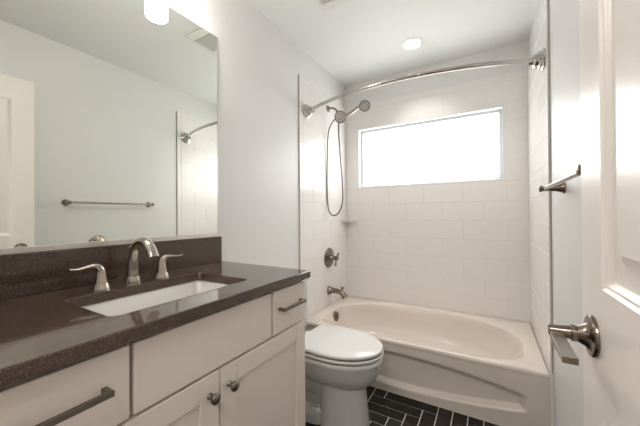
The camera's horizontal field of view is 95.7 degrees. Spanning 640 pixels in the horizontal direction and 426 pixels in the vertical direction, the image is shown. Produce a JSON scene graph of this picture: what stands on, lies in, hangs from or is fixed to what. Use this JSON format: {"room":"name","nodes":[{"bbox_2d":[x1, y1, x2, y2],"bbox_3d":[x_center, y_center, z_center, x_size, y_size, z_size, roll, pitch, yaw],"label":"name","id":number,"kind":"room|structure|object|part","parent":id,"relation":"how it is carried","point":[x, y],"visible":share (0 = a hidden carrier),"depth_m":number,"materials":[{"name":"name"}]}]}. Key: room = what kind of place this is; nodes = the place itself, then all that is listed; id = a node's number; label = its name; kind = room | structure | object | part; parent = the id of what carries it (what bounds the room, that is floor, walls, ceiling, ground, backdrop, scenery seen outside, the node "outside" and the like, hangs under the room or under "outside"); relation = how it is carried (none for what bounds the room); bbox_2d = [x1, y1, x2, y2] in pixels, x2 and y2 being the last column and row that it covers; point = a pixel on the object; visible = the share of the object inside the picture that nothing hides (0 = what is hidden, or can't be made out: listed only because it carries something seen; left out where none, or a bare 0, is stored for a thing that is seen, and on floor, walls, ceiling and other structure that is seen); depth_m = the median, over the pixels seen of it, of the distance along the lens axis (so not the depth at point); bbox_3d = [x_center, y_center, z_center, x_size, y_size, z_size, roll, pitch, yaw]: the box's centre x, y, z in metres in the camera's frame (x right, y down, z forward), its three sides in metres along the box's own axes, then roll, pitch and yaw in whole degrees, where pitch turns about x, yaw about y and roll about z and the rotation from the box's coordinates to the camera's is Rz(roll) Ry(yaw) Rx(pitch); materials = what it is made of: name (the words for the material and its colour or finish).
{"room":"bathroom","nodes":[
{"label":"bathroom","id":0,"kind":"room"},
{"bbox_2d":[28,0,346,317],"bbox_3d":[-0.511,-0.065,1.719,0.134,2.440,2.878,-1,0,30],"label":"wall","id":1,"kind":"structure","parent":0,"point":[273,209],"depth_m":1.97,"materials":[{"name":"white paint"}]},
{"bbox_2d":[0,0,218,254],"bbox_3d":[-0.820,-0.408,1.077,0.009,1.064,1.096,-1,0,30],"label":"wall mirror","id":2,"kind":"object","parent":1,"relation":"attached to","point":[109,108],"visible":1,"depth_m":1.09,"materials":[{"name":"silver metal"}]},
{"bbox_2d":[0,236,221,299],"bbox_3d":[-0.810,0.190,1.073,0.020,0.130,1.107,-1,0,30],"label":"backsplash","id":3,"kind":"structure","parent":1,"relation":"attached to","point":[21,274],"depth_m":1.01,"materials":[{"name":"brown stone"}]},
{"bbox_2d":[324,248,338,267],"bbox_3d":[0.125,0.398,2.570,0.107,0.176,0.176,-1,0,30],"label":"shower valve","id":4,"kind":"object","parent":1,"relation":"attached to","point":[329,257],"visible":1,"depth_m":2.56,"materials":[{"name":"silver metal"}]},
{"bbox_3d":[0.089,0.399,2.590,0.024,0.176,0.176,-1,0,30],"label":"valve plate","id":5,"kind":"part","parent":4,"relation":"part of","materials":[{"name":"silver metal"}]},
{"bbox_3d":[0.125,0.407,2.549,0.087,0.108,0.097,-1,0,30],"label":"valve handle","id":6,"kind":"part","parent":4,"relation":"part of","materials":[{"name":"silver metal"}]},
{"bbox_2d":[327,286,347,298],"bbox_3d":[0.160,0.698,2.549,0.183,0.106,0.076,-1,0,30],"label":"tub spout","id":7,"kind":"object","parent":1,"relation":"attached to","point":[330,290],"visible":1,"depth_m":2.53,"materials":[{"name":"silver metal"}]},
{"bbox_2d":[326,100,369,215],"bbox_3d":[0.227,-0.471,2.452,0.433,0.995,0.114,-1,0,37],"label":"shower fixture","id":8,"kind":"object","parent":1,"relation":"attached to","point":[364,105],"visible":1,"depth_m":2.48,"materials":[{"name":"silver metal"}]},
{"bbox_3d":[0.126,-0.902,2.567,0.134,0.130,0.066,-1,0,30],"label":"shower arm","id":9,"kind":"part","parent":8,"relation":"part of","materials":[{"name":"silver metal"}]},
{"bbox_2d":[341,220,356,222],"bbox_3d":[0.284,0.084,2.839,0.116,0.024,0.117,-1,0,30],"label":"corner shelf","id":10,"kind":"object","parent":1,"relation":"attached to","point":[342,221],"visible":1,"depth_m":2.83,"materials":[{"name":"grey ceramic"}]},
{"bbox_2d":[302,48,545,118],"bbox_3d":[0.505,-0.807,1.856,1.515,0.110,0.244,-1,0,30],"label":"shower curtain rod","id":11,"kind":"object","parent":1,"relation":"attached to","point":[538,60],"visible":0.99,"depth_m":1.64,"materials":[{"name":"silver metal"}]},
{"bbox_3d":[0.494,-0.807,1.838,1.476,0.027,0.202,-1,0,30],"label":"rod","id":12,"kind":"part","parent":11,"relation":"part of","materials":[{"name":"silver metal"}]},
{"bbox_2d":[247,0,537,85],"bbox_3d":[0.216,-1.342,1.368,1.765,0.100,2.998,-1,0,30],"label":"ceiling","id":13,"kind":"structure","parent":0,"point":[355,41],"depth_m":2.04,"materials":[{"name":"white paint"}]},
{"bbox_2d":[313,0,351,11],"bbox_3d":[0.080,-1.284,1.650,0.305,0.012,0.280,-1,0,30],"label":"ceiling vent","id":14,"kind":"object","parent":13,"relation":"in","point":[324,5],"visible":1,"depth_m":1.77,"materials":[{"name":"white"}]},
{"bbox_2d":[319,0,333,4],"bbox_3d":[0.080,-1.282,1.650,0.245,0.006,0.170,-1,0,30],"label":"grille","id":15,"kind":"object","parent":14,"relation":"attached to","point":[321,2],"depth_m":1.76,"materials":[{"name":"white"}]},
{"bbox_2d":[400,37,424,51],"bbox_3d":[0.705,-1.288,2.218,0.184,0.006,0.184,-1,0,30],"label":"recessed light","id":16,"kind":"object","parent":13,"relation":"in","point":[413,43],"visible":1,"depth_m":2.21,"materials":[{"name":"white paint"}]},
{"bbox_2d":[305,386,499,425],"bbox_3d":[0.233,1.171,1.354,1.765,0.053,2.998,-1,0,30],"label":"floor","id":17,"kind":"structure","parent":0,"point":[385,408],"depth_m":1.65,"materials":[{"name":"black tile"}]},
{"bbox_2d":[0,281,306,425],"bbox_3d":[-0.561,0.716,0.923,0.586,0.863,1.098,-1,0,30],"label":"vanity cabinet","id":18,"kind":"object","parent":17,"relation":"on","point":[243,363],"visible":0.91,"depth_m":0.79,"materials":[{"name":"beige paint"}]},
{"bbox_3d":[-0.490,0.377,0.556,0.019,0.163,0.226,-1,0,30],"label":"drawer","id":19,"kind":"part","parent":18,"relation":"part of","materials":[{"name":"beige paint"}]},
{"bbox_3d":[-0.473,0.369,0.533,0.033,0.012,0.158,-1,0,30],"label":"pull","id":20,"kind":"part","parent":18,"relation":"part of","materials":[{"name":"grey metal"}]},
{"bbox_2d":[0,261,309,388],"bbox_3d":[-0.568,0.268,0.932,0.577,0.032,1.108,-1,0,30],"label":"countertop","id":21,"kind":"structure","parent":18,"relation":"on","point":[40,333],"depth_m":0.73,"materials":[{"name":"brown stone"}]},
{"bbox_2d":[68,237,182,290],"bbox_3d":[-0.651,0.171,1.041,0.181,0.165,0.380,-1,0,30],"label":"faucet","id":22,"kind":"object","parent":21,"relation":"on","point":[101,283],"visible":1,"depth_m":1.05,"materials":[{"name":"silver metal"}]},
{"bbox_3d":[-0.745,0.210,0.941,0.052,0.088,0.112,-1,0,30],"label":"lever handle","id":23,"kind":"part","parent":22,"relation":"part of","materials":[{"name":"silver metal"}]},
{"bbox_3d":[-0.644,0.171,1.049,0.177,0.165,0.055,-1,0,30],"label":"spout","id":24,"kind":"part","parent":22,"relation":"part of","materials":[{"name":"silver metal"}]},
{"bbox_3d":[-0.611,0.210,1.172,0.052,0.088,0.112,-1,0,30],"label":"lever handle","id":25,"kind":"part","parent":22,"relation":"part of","materials":[{"name":"silver metal"}]},
{"bbox_2d":[82,280,228,315],"bbox_3d":[-0.508,0.355,0.969,0.317,0.142,0.491,-1,0,30],"label":"sink","id":26,"kind":"object","parent":21,"relation":"in","point":[123,305],"visible":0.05,"depth_m":1.06,"materials":[{"name":"white ceramic"}]},
{"bbox_3d":[-0.425,0.755,0.662,0.019,0.577,0.470,-1,0,30],"label":"door","id":27,"kind":"part","parent":18,"relation":"part of","materials":[{"name":"beige paint"}]},
{"bbox_3d":[-0.427,0.755,0.664,0.010,0.449,0.342,-1,0,30],"label":"door panel","id":28,"kind":"part","parent":18,"relation":"part of","materials":[{"name":"beige paint"}]},
{"bbox_3d":[-0.308,0.377,0.869,0.019,0.163,0.481,-1,0,30],"label":"false drawer","id":29,"kind":"part","parent":18,"relation":"part of","materials":[{"name":"beige paint"}]},
{"bbox_3d":[-0.301,0.526,0.824,0.034,0.032,0.032,-1,0,30],"label":"knob","id":30,"kind":"part","parent":18,"relation":"part of","materials":[{"name":"grey metal"}]},
{"bbox_3d":[-0.265,0.527,0.887,0.034,0.032,0.032,-1,0,30],"label":"knob","id":31,"kind":"part","parent":18,"relation":"part of","materials":[{"name":"grey metal"}]},
{"bbox_3d":[-0.188,0.756,1.069,0.019,0.577,0.460,-1,0,30],"label":"door","id":32,"kind":"part","parent":18,"relation":"part of","materials":[{"name":"beige paint"}]},
{"bbox_3d":[-0.191,0.756,1.071,0.010,0.449,0.332,-1,0,30],"label":"door panel","id":33,"kind":"part","parent":18,"relation":"part of","materials":[{"name":"beige paint"}]},
{"bbox_3d":[-0.129,0.378,1.177,0.019,0.163,0.214,-1,0,30],"label":"drawer","id":34,"kind":"part","parent":18,"relation":"part of","materials":[{"name":"beige paint"}]},
{"bbox_3d":[-0.107,0.367,1.163,0.033,0.012,0.150,-1,0,30],"label":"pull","id":35,"kind":"part","parent":18,"relation":"part of","materials":[{"name":"grey metal"}]},
{"bbox_2d":[302,278,382,425],"bbox_3d":[-0.010,0.782,1.684,0.760,0.731,0.412,-1,0,30],"label":"toilet","id":36,"kind":"object","parent":17,"relation":"on","point":[341,363],"visible":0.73,"depth_m":1.51,"materials":[{"name":"white ceramic"}]},
{"bbox_3d":[-0.257,0.611,1.829,0.180,0.315,0.400,-1,0,30],"label":"tank","id":37,"kind":"part","parent":36,"relation":"part of","materials":[{"name":"grey ceramic"}]},
{"bbox_3d":[0.114,0.742,1.619,0.480,0.016,0.374,-1,0,30],"label":"seat","id":38,"kind":"part","parent":36,"relation":"part of","materials":[{"name":"white plastic"}]},
{"bbox_3d":[0.122,0.718,1.615,0.455,0.019,0.372,-1,0,30],"label":"lid","id":39,"kind":"part","parent":36,"relation":"part of","materials":[{"name":"white plastic"}]},
{"bbox_3d":[0.072,0.843,1.643,0.573,0.171,0.374,-1,0,30],"label":"bowl","id":40,"kind":"part","parent":36,"relation":"part of","materials":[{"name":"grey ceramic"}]},
{"bbox_2d":[305,295,550,425],"bbox_3d":[0.712,0.982,2.181,1.497,0.335,0.821,-1,0,30],"label":"bathtub","id":41,"kind":"object","parent":17,"relation":"on","point":[491,369],"visible":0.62,"depth_m":1.83,"materials":[{"name":"white ceramic"}]},
{"bbox_3d":[0.137,0.882,2.470,0.028,0.089,0.088,-1,0,30],"label":"overflow plate","id":42,"kind":"part","parent":41,"relation":"part of","materials":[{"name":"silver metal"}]},
{"bbox_2d":[345,40,529,321],"bbox_3d":[0.944,-0.070,2.600,1.765,2.440,0.132,-1,0,30],"label":"wall","id":43,"kind":"structure","parent":0,"point":[460,246],"depth_m":2.45,"materials":[{"name":"white tile"}]},
{"bbox_2d":[358,106,503,187],"bbox_3d":[0.924,-0.538,2.592,1.210,0.574,0.097,-1,0,30],"label":"window","id":44,"kind":"structure","parent":43,"relation":"in","point":[495,110],"depth_m":2.54,"materials":[{"name":"white paint"}]},
{"bbox_2d":[528,0,583,425],"bbox_3d":[0.899,-0.079,0.899,0.134,2.440,2.878,-1,0,30],"label":"wall","id":45,"kind":"structure","parent":0,"point":[554,136],"depth_m":1.34,"materials":[{"name":"white paint"}]},
{"bbox_2d":[539,164,580,193],"bbox_3d":[0.819,-0.104,0.954,0.087,0.049,0.666,-1,0,30],"label":"towel bar","id":46,"kind":"object","parent":45,"relation":"attached to","point":[559,185],"visible":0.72,"depth_m":1.05,"materials":[{"name":"silver metal"}]},
{"bbox_3d":[0.974,-0.104,1.221,0.087,0.049,0.049,-1,0,30],"label":"post","id":47,"kind":"part","parent":46,"relation":"part of","materials":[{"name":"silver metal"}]},
{"bbox_3d":[0.664,-0.105,0.687,0.087,0.049,0.049,-1,0,30],"label":"post","id":48,"kind":"part","parent":46,"relation":"part of","materials":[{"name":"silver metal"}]},
{"bbox_3d":[-0.479,-0.074,0.151,1.525,2.440,0.120,-1,0,30],"label":"wall","id":49,"kind":"structure","parent":0,"visible":0},
{"bbox_2d":[548,0,639,425],"bbox_3d":[0.319,0.112,0.211,0.157,2.033,0.778,-1,0,30],"label":"door","id":50,"kind":"structure","parent":49,"relation":"in","point":[609,30],"depth_m":0.44,"materials":[{"name":"white paint"}]},
{"bbox_3d":[0.417,0.208,0.473,0.061,0.069,0.140,-1,0,30],"label":"lever handle","id":51,"kind":"part","parent":50,"relation":"part of","materials":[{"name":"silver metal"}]}
]}

